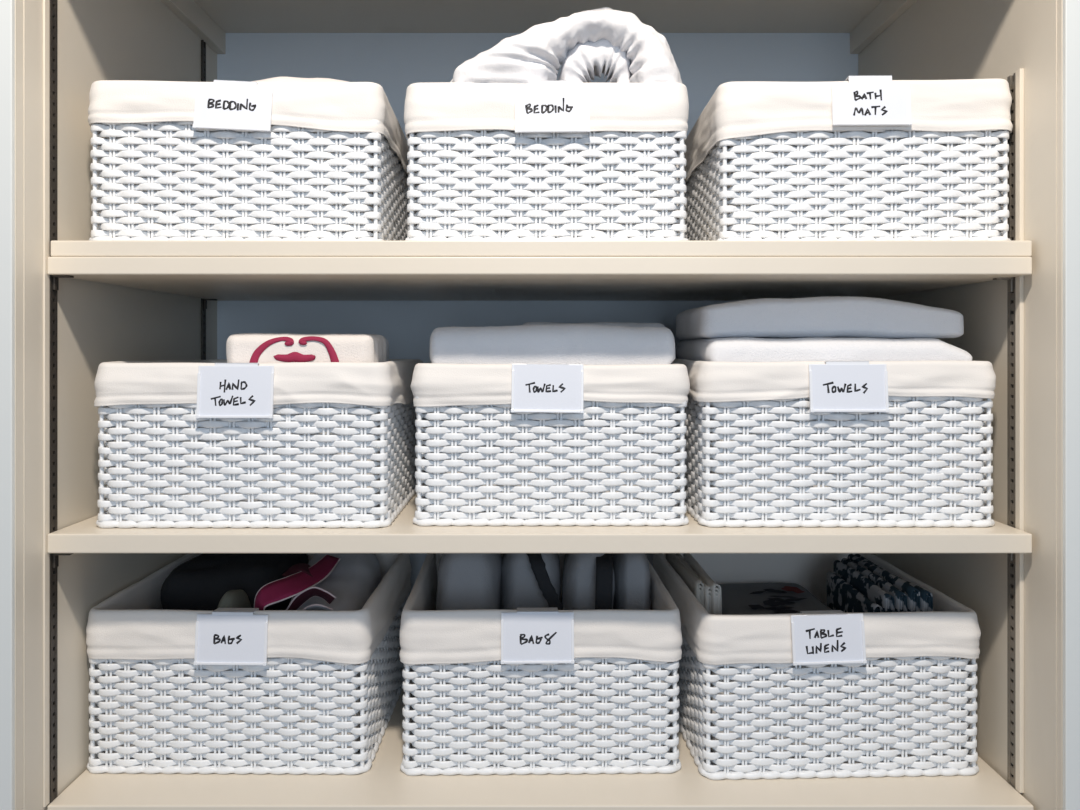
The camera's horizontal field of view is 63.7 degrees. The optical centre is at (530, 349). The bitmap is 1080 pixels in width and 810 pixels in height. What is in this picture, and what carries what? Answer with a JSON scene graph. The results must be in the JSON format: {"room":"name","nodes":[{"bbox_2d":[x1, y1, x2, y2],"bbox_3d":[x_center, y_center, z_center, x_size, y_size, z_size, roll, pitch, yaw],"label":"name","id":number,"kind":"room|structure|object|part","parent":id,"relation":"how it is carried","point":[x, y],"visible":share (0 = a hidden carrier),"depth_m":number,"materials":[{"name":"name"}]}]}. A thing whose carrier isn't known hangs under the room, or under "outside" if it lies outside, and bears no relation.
{"room":"linen closet","nodes":[
{"label":"linen closet","id":0,"kind":"room"},
{"bbox_2d":[23,0,216,809],"bbox_3d":[-0.569,0.242,1.265,0.020,2.215,0.610,0,0,0],"label":"wall","id":1,"kind":"structure","parent":0,"point":[98,40],"depth_m":1.07,"materials":[{"name":"beige paint"}]},
{"bbox_2d":[43,0,49,806],"bbox_3d":[-0.558,-0.021,1.002,0.002,1.089,0.010,0,0,0],"label":"trim","id":2,"kind":"structure","parent":1,"relation":"attached to","point":[46,3],"depth_m":1.00,"materials":[{"name":"beige paint"}]},
{"bbox_2d":[50,0,57,802],"bbox_3d":[-0.557,-0.001,1.014,0.004,1.049,0.014,0,0,0],"label":"shelf standard","id":3,"kind":"object","parent":1,"relation":"attached to","point":[53,3],"visible":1,"depth_m":1.01,"materials":[{"name":"grey metal"}]},
{"bbox_2d":[52,275,73,289],"bbox_3d":[-0.545,-0.078,1.014,0.020,0.017,0.010,0,0,0],"label":"clip","id":4,"kind":"object","parent":3,"relation":"attached to","point":[55,277],"visible":1,"depth_m":1.01,"materials":[{"name":"grey metal"}]},
{"bbox_2d":[52,553,73,567],"bbox_3d":[-0.545,0.245,1.014,0.020,0.017,0.010,0,0,0],"label":"clip","id":5,"kind":"object","parent":3,"relation":"attached to","point":[55,555],"visible":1,"depth_m":1.01,"materials":[{"name":"grey metal"}]},
{"bbox_2d":[161,0,224,53],"bbox_3d":[-0.551,-0.546,1.285,0.015,0.038,0.530,0,0,0],"label":"trim","id":6,"kind":"structure","parent":1,"relation":"attached to","point":[189,12],"depth_m":1.44,"materials":[{"name":"beige paint"}]},
{"bbox_2d":[201,40,205,359],"bbox_3d":[-0.557,-0.001,1.480,0.004,1.049,0.014,0,0,0],"label":"shelf standard","id":7,"kind":"object","parent":1,"relation":"attached to","point":[203,44],"visible":0.22,"depth_m":1.48,"materials":[{"name":"grey metal"}]},
{"bbox_2d":[203,299,216,308],"bbox_3d":[-0.545,-0.078,1.480,0.020,0.017,0.010,0,0,0],"label":"clip","id":8,"kind":"object","parent":7,"relation":"attached to","point":[205,300],"visible":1,"depth_m":1.48,"materials":[{"name":"grey metal"}]},
{"bbox_2d":[217,33,857,594],"bbox_3d":[0.012,0.242,1.560,1.182,2.215,0.020,0,0,0],"label":"wall","id":9,"kind":"structure","parent":0,"point":[393,61],"depth_m":1.55,"materials":[{"name":"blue paint"}]},
{"bbox_2d":[47,257,1031,300],"bbox_3d":[0.010,-0.097,1.265,1.133,0.020,0.530,0,0,0],"label":"shelf board","id":10,"kind":"object","parent":9,"relation":"attached to","point":[219,278],"visible":0.87,"depth_m":1.00,"materials":[{"name":"beige paint"}]},
{"bbox_2d":[51,241,1031,256],"bbox_3d":[0.012,-0.117,1.268,1.132,0.018,0.530,0,0,0],"label":"shelf board","id":11,"kind":"object","parent":10,"relation":"on","point":[58,248],"visible":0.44,"depth_m":1.00,"materials":[{"name":"beige paint"}]},
{"bbox_2d":[88,80,408,240],"bbox_3d":[-0.359,-0.225,1.218,0.358,0.197,0.370,0,0,-2],"label":"wicker basket","id":12,"kind":"object","parent":11,"relation":"on","point":[334,154],"visible":0.9,"depth_m":1.04,"materials":[{"name":"white wicker"}]},
{"bbox_2d":[192,80,272,131],"bbox_3d":[-0.353,-0.290,1.041,0.092,0.063,0.031,0,0,-2],"label":"label","id":13,"kind":"object","parent":12,"relation":"attached to","point":[222,104],"visible":1,"depth_m":1.03,"materials":[{"name":"white paper"}]},
{"bbox_2d":[257,77,372,220],"bbox_3d":[-0.304,-0.242,1.211,0.210,0.210,0.275,0,0,-2],"label":"sheet","id":14,"kind":"object","parent":12,"relation":"in","point":[290,79],"visible":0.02,"depth_m":1.08,"materials":[{"name":"white fabric"}]},
{"bbox_2d":[404,82,688,240],"bbox_3d":[0.019,-0.224,1.215,0.349,0.194,0.371,0,0,0],"label":"wicker basket","id":15,"kind":"object","parent":11,"relation":"on","point":[471,177],"visible":0.84,"depth_m":1.04,"materials":[{"name":"white wicker"}]},
{"bbox_2d":[515,80,589,132],"bbox_3d":[0.025,-0.288,1.038,0.089,0.064,0.032,0,0,0],"label":"label","id":16,"kind":"object","parent":15,"relation":"attached to","point":[554,106],"visible":1,"depth_m":1.03,"materials":[{"name":"white paper"}]},
{"bbox_2d":[450,7,681,211],"bbox_3d":[0.037,-0.294,1.084,0.305,0.254,0.120,0,0,0],"label":"quilt","id":17,"kind":"object","parent":15,"relation":"in","point":[616,44],"visible":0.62,"depth_m":1.05,"materials":[{"name":"white fabric"}]},
{"bbox_2d":[684,78,1012,240],"bbox_3d":[0.406,-0.225,1.218,0.357,0.198,0.369,0,0,2],"label":"wicker basket","id":18,"kind":"object","parent":11,"relation":"on","point":[766,160],"visible":0.81,"depth_m":1.04,"materials":[{"name":"white wicker"}]},
{"bbox_2d":[831,75,911,125],"bbox_3d":[0.404,-0.296,1.041,0.093,0.061,0.031,0,0,2],"label":"label","id":19,"kind":"object","parent":18,"relation":"attached to","point":[871,100],"visible":1,"depth_m":1.03,"materials":[{"name":"white paper"}]},
{"bbox_2d":[47,493,1031,552],"bbox_3d":[0.010,0.223,1.265,1.133,0.022,0.530,0,0,0],"label":"shelf board","id":20,"kind":"object","parent":9,"relation":"attached to","point":[403,535],"visible":0.44,"depth_m":1.00,"materials":[{"name":"beige paint"}]},
{"bbox_2d":[94,359,422,527],"bbox_3d":[-0.345,0.113,1.211,0.362,0.198,0.373,0,0,0],"label":"wicker basket","id":21,"kind":"object","parent":20,"relation":"on","point":[337,447],"visible":0.9,"depth_m":1.03,"materials":[{"name":"white wicker"}]},
{"bbox_2d":[195,363,273,417],"bbox_3d":[-0.348,0.048,1.034,0.090,0.065,0.032,0,0,0],"label":"label","id":22,"kind":"object","parent":21,"relation":"attached to","point":[224,390],"visible":1,"depth_m":1.02,"materials":[{"name":"white paper"}]},
{"bbox_3d":[-0.345,0.206,1.211,0.336,0.005,0.348,0,0,0],"label":"panel","id":23,"kind":"part","parent":21,"relation":"part of","materials":[{"name":"white wicker"}]},
{"bbox_2d":[226,333,386,362],"bbox_3d":[-0.282,0.090,1.116,0.183,0.222,0.128,0,0,0],"label":"hand towel","id":24,"kind":"object","parent":21,"relation":"in","point":[242,347],"visible":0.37,"depth_m":1.05,"materials":[{"name":"white fabric"}]},
{"bbox_2d":[383,336,388,361],"bbox_3d":[-0.308,0.089,1.255,0.197,0.224,0.104,0,0,0],"label":"hand towel","id":25,"kind":"object","parent":21,"relation":"in","point":[387,342],"visible":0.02,"depth_m":1.29,"materials":[{"name":"white fabric"}]},
{"bbox_2d":[411,362,689,525],"bbox_3d":[0.024,0.114,1.223,0.344,0.196,0.372,0,0,0],"label":"wicker basket","id":26,"kind":"object","parent":20,"relation":"on","point":[620,461],"visible":0.92,"depth_m":1.04,"materials":[{"name":"white wicker"}]},
{"bbox_2d":[511,364,583,412],"bbox_3d":[0.019,0.046,1.046,0.087,0.059,0.031,0,0,0],"label":"label","id":27,"kind":"object","parent":26,"relation":"attached to","point":[542,388],"visible":1,"depth_m":1.03,"materials":[{"name":"white paper"}]},
{"bbox_3d":[0.024,0.206,1.223,0.319,0.005,0.348,0,0,0],"label":"panel","id":28,"kind":"part","parent":26,"relation":"part of","materials":[{"name":"white wicker"}]},
{"bbox_2d":[429,324,674,364],"bbox_3d":[0.027,0.084,1.138,0.313,0.234,0.103,0,0,0],"label":"bath towel","id":29,"kind":"object","parent":26,"relation":"in","point":[585,344],"visible":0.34,"depth_m":1.09,"materials":[{"name":"white fabric"}]},
{"bbox_2d":[523,322,664,326],"bbox_3d":[0.088,0.080,1.270,0.210,0.241,0.093,0,0,0],"label":"bath towel","id":30,"kind":"object","parent":26,"relation":"in","point":[628,324],"visible":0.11,"depth_m":1.23,"materials":[{"name":"white fabric"}]},
{"bbox_2d":[672,359,995,526],"bbox_3d":[0.380,0.112,1.216,0.362,0.199,0.371,0,0,0],"label":"wicker basket","id":31,"kind":"object","parent":20,"relation":"on","point":[769,460],"visible":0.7,"depth_m":1.04,"materials":[{"name":"white wicker"}]},
{"bbox_2d":[676,337,971,507],"bbox_3d":[0.381,0.092,1.192,0.329,0.217,0.263,0,0,0],"label":"bath towel","id":32,"kind":"object","parent":31,"relation":"in","point":[742,349],"visible":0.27,"depth_m":1.06,"materials":[{"name":"white fabric"}]},
{"bbox_2d":[676,296,963,339],"bbox_3d":[0.379,-0.043,1.187,0.335,0.055,0.219,0,0,0],"label":"bath towel","id":33,"kind":"object","parent":32,"relation":"on","point":[841,316],"visible":0.89,"depth_m":1.08,"materials":[{"name":"white fabric"}]},
{"bbox_3d":[0.381,0.206,1.216,0.339,0.005,0.348,0,0,0],"label":"panel","id":34,"kind":"part","parent":31,"relation":"part of","materials":[{"name":"white wicker"}]},
{"bbox_2d":[809,361,889,411],"bbox_3d":[0.376,0.043,1.039,0.093,0.060,0.031,0,0,0],"label":"label","id":35,"kind":"object","parent":31,"relation":"attached to","point":[834,386],"visible":1,"depth_m":1.03,"materials":[{"name":"white paper"}]},
{"bbox_2d":[47,689,1033,809],"bbox_3d":[0.011,0.536,1.265,1.135,0.024,0.530,0,0,0],"label":"shelf board","id":36,"kind":"object","parent":9,"relation":"attached to","point":[384,786],"visible":0.26,"depth_m":1.03,"materials":[{"name":"beige paint"}]},
{"bbox_2d":[86,553,411,774],"bbox_3d":[-0.376,0.423,1.254,0.362,0.202,0.371,0,0,1],"label":"wicker basket","id":37,"kind":"object","parent":36,"relation":"on","point":[326,695],"visible":0.76,"depth_m":1.08,"materials":[{"name":"white wicker"}]},
{"bbox_3d":[-0.376,0.518,1.254,0.339,0.005,0.348,0,0,1],"label":"panel","id":38,"kind":"part","parent":37,"relation":"part of","materials":[{"name":"white wicker"}]},
{"bbox_2d":[194,608,267,665],"bbox_3d":[-0.367,0.354,1.077,0.089,0.064,0.032,0,0,1],"label":"label","id":39,"kind":"object","parent":37,"relation":"attached to","point":[225,636],"visible":1,"depth_m":1.07,"materials":[{"name":"white paper"}]},
{"bbox_2d":[160,553,308,610],"bbox_3d":[-0.435,0.407,1.307,0.181,0.212,0.219,0,0,0],"label":"cloth bag","id":40,"kind":"object","parent":37,"relation":"in","point":[199,583],"visible":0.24,"depth_m":1.22,"materials":[{"name":"grey fabric"}]},
{"bbox_2d":[217,589,251,608],"bbox_3d":[-0.391,0.414,1.142,0.071,0.200,0.083,0,0,0],"label":"cloth bag","id":41,"kind":"object","parent":37,"relation":"in","point":[239,598],"visible":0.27,"depth_m":1.13,"materials":[{"name":"grey fabric"}]},
{"bbox_2d":[254,553,380,610],"bbox_3d":[-0.281,0.406,1.237,0.135,0.215,0.285,0,0,5],"label":"tote bag","id":42,"kind":"object","parent":37,"relation":"in","point":[329,581],"visible":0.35,"depth_m":1.19,"materials":[{"name":"grey fabric"}]},
{"bbox_2d":[399,553,681,775],"bbox_3d":[0.010,0.423,1.253,0.357,0.203,0.370,0,0,-1],"label":"wicker basket","id":43,"kind":"object","parent":36,"relation":"on","point":[613,710],"visible":0.75,"depth_m":1.07,"materials":[{"name":"white wicker"}]},
{"bbox_2d":[436,553,502,609],"bbox_3d":[-0.088,0.387,1.258,0.098,0.251,0.178,0,0,0],"label":"pouch","id":44,"kind":"object","parent":43,"relation":"in","point":[466,581],"visible":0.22,"depth_m":1.19,"materials":[{"name":"grey fabric"}]},
{"bbox_2d":[501,553,562,609],"bbox_3d":[0.004,0.388,1.265,0.098,0.251,0.202,0,0,0],"label":"pouch","id":45,"kind":"object","parent":43,"relation":"in","point":[528,580],"visible":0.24,"depth_m":1.20,"materials":[{"name":"grey fabric"}]},
{"bbox_2d":[501,608,574,663],"bbox_3d":[0.008,0.352,1.076,0.090,0.062,0.031,0,0,-1],"label":"label","id":46,"kind":"object","parent":43,"relation":"attached to","point":[528,635],"visible":1,"depth_m":1.06,"materials":[{"name":"white paper"}]},
{"bbox_3d":[0.010,0.518,1.253,0.335,0.005,0.348,0,0,-1],"label":"panel","id":47,"kind":"part","parent":43,"relation":"part of","materials":[{"name":"white wicker"}]},
{"bbox_2d":[562,553,614,609],"bbox_3d":[0.081,0.390,1.238,0.076,0.248,0.178,0,0,0],"label":"pouch","id":48,"kind":"object","parent":43,"relation":"in","point":[588,578],"visible":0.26,"depth_m":1.18,"materials":[{"name":"grey fabric"}]},
{"bbox_2d":[612,553,650,609],"bbox_3d":[0.144,0.391,1.264,0.053,0.246,0.167,0,0,0],"label":"pouch","id":49,"kind":"object","parent":43,"relation":"in","point":[631,570],"visible":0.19,"depth_m":1.20,"materials":[{"name":"grey fabric"}]},
{"bbox_2d":[653,553,980,779],"bbox_3d":[0.377,0.424,1.244,0.356,0.201,0.371,0,0,-2],"label":"wicker basket","id":50,"kind":"object","parent":36,"relation":"on","point":[746,711],"visible":0.78,"depth_m":1.07,"materials":[{"name":"white wicker"}]},
{"bbox_2d":[666,553,703,606],"bbox_3d":[0.223,0.412,1.272,0.011,0.202,0.215,0,0,-2],"label":"tablecloth","id":51,"kind":"object","parent":50,"relation":"in","point":[691,580],"visible":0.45,"depth_m":1.22,"materials":[{"name":"grey fabric"}]},
{"bbox_2d":[676,553,711,613],"bbox_3d":[0.234,0.414,1.257,0.012,0.197,0.205,0,0,-2],"label":"tablecloth","id":52,"kind":"object","parent":50,"relation":"in","point":[707,593],"visible":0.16,"depth_m":1.16,"materials":[{"name":"white fabric"}]},
{"bbox_2d":[683,553,721,614],"bbox_3d":[0.244,0.410,1.237,0.016,0.205,0.185,0,0,-2],"label":"tablecloth","id":53,"kind":"object","parent":50,"relation":"in","point":[716,598],"visible":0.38,"depth_m":1.16,"materials":[{"name":"white fabric"}]},
{"bbox_2d":[718,583,831,614],"bbox_3d":[0.350,0.437,1.245,0.168,0.152,0.273,0,0,-2],"label":"cloth","id":54,"kind":"object","parent":50,"relation":"in","point":[744,598],"visible":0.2,"depth_m":1.27,"materials":[{"name":"grey fabric"}]},
{"bbox_2d":[791,610,866,665],"bbox_3d":[0.361,0.351,1.067,0.091,0.060,0.031,0,0,-2],"label":"label","id":55,"kind":"object","parent":50,"relation":"attached to","point":[826,636],"visible":1,"depth_m":1.06,"materials":[{"name":"white paper"}]},
{"bbox_3d":[0.377,0.518,1.245,0.333,0.005,0.348,0,0,-2],"label":"panel","id":56,"kind":"part","parent":50,"relation":"part of","materials":[{"name":"white wicker"}]},
{"bbox_2d":[827,571,882,612],"bbox_3d":[0.452,0.422,1.217,0.016,0.182,0.165,0,0,-2],"label":"folded napkin","id":57,"kind":"object","parent":50,"relation":"in","point":[841,595],"visible":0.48,"depth_m":1.24,"materials":[{"name":"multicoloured fabric"}]},
{"bbox_2d":[834,560,894,611],"bbox_3d":[0.466,0.414,1.220,0.016,0.198,0.179,0,0,-2],"label":"folded napkin","id":58,"kind":"object","parent":50,"relation":"in","point":[866,587],"visible":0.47,"depth_m":1.20,"materials":[{"name":"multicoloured fabric"}]},
{"bbox_2d":[841,558,906,611],"bbox_3d":[0.480,0.413,1.223,0.016,0.201,0.193,0,0,-2],"label":"folded napkin","id":59,"kind":"object","parent":50,"relation":"in","point":[900,598],"visible":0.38,"depth_m":1.17,"materials":[{"name":"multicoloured fabric"}]},
{"bbox_2d":[848,554,919,611],"bbox_3d":[0.494,0.410,1.226,0.016,0.206,0.207,0,0,-2],"label":"folded napkin","id":60,"kind":"object","parent":50,"relation":"in","point":[913,594],"visible":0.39,"depth_m":1.16,"materials":[{"name":"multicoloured fabric"}]},
{"bbox_2d":[854,554,932,611],"bbox_3d":[0.508,0.412,1.229,0.016,0.202,0.221,0,0,-2],"label":"folded napkin","id":61,"kind":"object","parent":50,"relation":"in","point":[926,598],"visible":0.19,"depth_m":1.12,"materials":[{"name":"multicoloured fabric"}]},
{"bbox_2d":[194,0,882,32],"bbox_3d":[0.012,-0.575,1.275,1.142,0.020,0.550,0,0,0],"label":"shelf","id":62,"kind":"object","parent":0,"point":[232,16],"depth_m":1.46,"materials":[{"name":"beige paint"}]},
{"bbox_2d":[858,0,1056,809],"bbox_3d":[0.593,0.242,1.268,0.020,2.215,0.604,0,0,0],"label":"wall","id":63,"kind":"structure","parent":0,"point":[932,39],"depth_m":1.07,"materials":[{"name":"beige paint"}]},
{"bbox_2d":[850,0,916,53],"bbox_3d":[0.576,-0.546,1.285,0.015,0.038,0.530,0,0,0],"label":"trim","id":64,"kind":"structure","parent":63,"relation":"attached to","point":[886,12],"depth_m":1.43,"materials":[{"name":"beige paint"}]},
{"bbox_2d":[1007,73,1014,786],"bbox_3d":[0.581,0.096,1.048,0.004,0.856,0.020,0,0,0],"label":"shelf standard","id":65,"kind":"object","parent":63,"relation":"attached to","point":[1011,79],"visible":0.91,"depth_m":1.05,"materials":[{"name":"grey metal"}]},
{"bbox_2d":[993,278,1013,291],"bbox_3d":[0.569,-0.078,1.048,0.020,0.017,0.010,0,0,0],"label":"clip","id":66,"kind":"object","parent":65,"relation":"attached to","point":[1010,280],"visible":1,"depth_m":1.04,"materials":[{"name":"grey metal"}]},
{"bbox_2d":[1008,553,1012,560],"bbox_3d":[0.569,0.245,1.048,0.020,0.017,0.010,0,0,0],"label":"clip","id":67,"kind":"object","parent":65,"relation":"attached to","point":[1010,555],"visible":0.32,"depth_m":1.05,"materials":[{"name":"grey metal"}]},
{"bbox_2d":[1015,68,1023,792],"bbox_3d":[0.581,0.096,1.034,0.005,0.857,0.010,0,0,0],"label":"trim","id":68,"kind":"structure","parent":63,"relation":"attached to","point":[1019,74],"depth_m":1.03,"materials":[{"name":"beige paint"}]},
{"bbox_3d":[0.000,0.075,0.965,4.400,2.550,0.030,0,0,0],"label":"wall","id":69,"kind":"structure","parent":0,"visible":0},
{"bbox_2d":[0,0,14,809],"bbox_3d":[-0.610,0.362,0.941,0.099,1.975,0.006,0,0,0],"label":"trim","id":70,"kind":"structure","parent":69,"relation":"attached to","point":[7,7],"depth_m":0.94,"materials":[{"name":"white paint"}]},
{"bbox_2d":[15,0,22,809],"bbox_3d":[-0.569,0.343,0.952,0.019,2.015,0.016,0,0,0],"label":"trim","id":71,"kind":"structure","parent":69,"relation":"attached to","point":[18,3],"depth_m":0.95,"materials":[{"name":"beige paint"}]},
{"bbox_2d":[1057,0,1062,809],"bbox_3d":[0.593,0.343,0.961,0.019,2.015,0.010,0,0,0],"label":"trim","id":72,"kind":"structure","parent":69,"relation":"attached to","point":[1059,2],"depth_m":0.96,"materials":[{"name":"beige paint"}]},
{"bbox_2d":[1063,0,1079,809],"bbox_3d":[0.633,0.362,0.953,0.099,1.975,0.006,0,0,0],"label":"trim","id":73,"kind":"structure","parent":69,"relation":"attached to","point":[1071,8],"depth_m":0.95,"materials":[{"name":"white paint"}]}
]}

